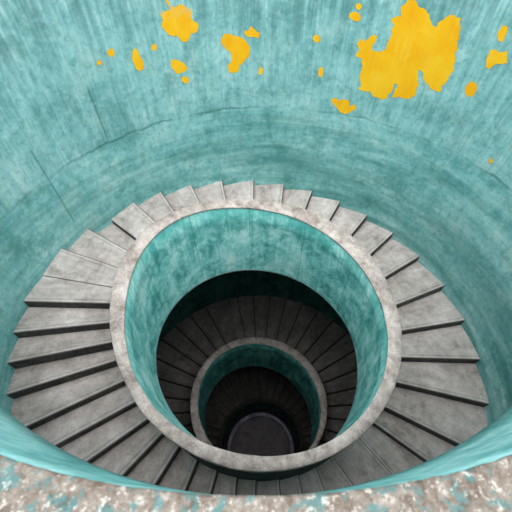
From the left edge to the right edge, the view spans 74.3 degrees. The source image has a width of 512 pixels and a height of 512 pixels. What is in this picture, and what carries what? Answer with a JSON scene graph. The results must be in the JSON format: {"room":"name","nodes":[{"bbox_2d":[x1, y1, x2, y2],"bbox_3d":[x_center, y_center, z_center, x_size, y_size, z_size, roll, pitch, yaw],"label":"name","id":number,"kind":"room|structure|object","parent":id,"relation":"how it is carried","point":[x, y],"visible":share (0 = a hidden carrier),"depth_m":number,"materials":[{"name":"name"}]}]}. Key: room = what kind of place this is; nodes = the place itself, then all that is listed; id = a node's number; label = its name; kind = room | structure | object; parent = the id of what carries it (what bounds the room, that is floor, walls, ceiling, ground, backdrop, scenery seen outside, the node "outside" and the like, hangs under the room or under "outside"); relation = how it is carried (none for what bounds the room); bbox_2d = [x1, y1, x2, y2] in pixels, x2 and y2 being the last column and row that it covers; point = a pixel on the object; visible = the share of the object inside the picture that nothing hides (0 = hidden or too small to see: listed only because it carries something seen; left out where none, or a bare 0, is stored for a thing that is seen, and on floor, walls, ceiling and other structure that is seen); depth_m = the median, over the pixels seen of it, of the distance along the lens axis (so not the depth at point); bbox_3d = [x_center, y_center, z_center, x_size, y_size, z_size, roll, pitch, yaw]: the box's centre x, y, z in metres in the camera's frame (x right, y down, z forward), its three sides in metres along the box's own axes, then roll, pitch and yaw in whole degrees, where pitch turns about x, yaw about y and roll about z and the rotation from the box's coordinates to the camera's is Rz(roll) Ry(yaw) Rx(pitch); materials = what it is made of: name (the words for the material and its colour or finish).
{"room":"spiral stairwell","nodes":[
{"label":"spiral stairwell","id":0,"kind":"room"},
{"bbox_2d":[158,271,350,343],"bbox_3d":[0.144,7.725,14.988,11.800,14.500,11.800,0,52,0],"label":"wall","id":1,"kind":"structure","parent":0,"point":[237,284],"depth_m":14.71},
{"bbox_2d":[156,295,356,449],"bbox_3d":[0.144,6.093,12.894,10.200,3.369,10.200,0,52,0],"label":"flight","id":2,"kind":"object","parent":1,"relation":"attached to","point":[292,339],"visible":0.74,"depth_m":14.11,"materials":[{"name":"grey concrete"}]},
{"bbox_2d":[0,0,511,425],"bbox_3d":[0.298,0.758,5.571,11.650,8.920,11.650,0,52,0],"label":"wall","id":3,"kind":"structure","parent":0,"point":[398,113],"depth_m":6.59,"materials":[{"name":"teal paint"}]},
{"bbox_2d":[7,180,488,495],"bbox_3d":[0.298,1.709,6.792,9.250,3.760,9.250,0,52,0],"label":"flight","id":4,"kind":"object","parent":3,"relation":"attached to","point":[84,380],"visible":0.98,"depth_m":6.65,"materials":[{"name":"grey concrete"}]},
{"bbox_2d":[0,405,511,511],"bbox_3d":[0.000,1.029,2.341,8.922,1.617,4.850,0,52,0],"label":"parapet","id":5,"kind":"object","parent":3,"relation":"attached to","point":[475,475],"visible":1,"depth_m":1.39,"materials":[{"name":"teal paint"}]},
{"bbox_2d":[224,409,296,452],"bbox_3d":[0.144,12.073,20.568,10.200,0.250,10.200,0,52,0],"label":"floor","id":6,"kind":"structure","parent":0,"point":[243,415],"depth_m":21.55,"materials":[{"name":"grey concrete"}]},
{"bbox_2d":[205,366,311,452],"bbox_3d":[0.144,11.352,19.642,10.200,2.086,10.200,0,52,0],"label":"flight","id":7,"kind":"object","parent":6,"relation":"on","point":[242,390],"visible":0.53,"depth_m":21.15,"materials":[{"name":"concrete"}]},
{"bbox_2d":[227,412,293,455],"bbox_3d":[0.282,11.706,20.591,4.050,0.165,4.050,0,52,0],"label":"round cover","id":8,"kind":"object","parent":6,"relation":"on","point":[260,433],"visible":0.63,"depth_m":20.93,"materials":[{"name":"metal"}]}
]}

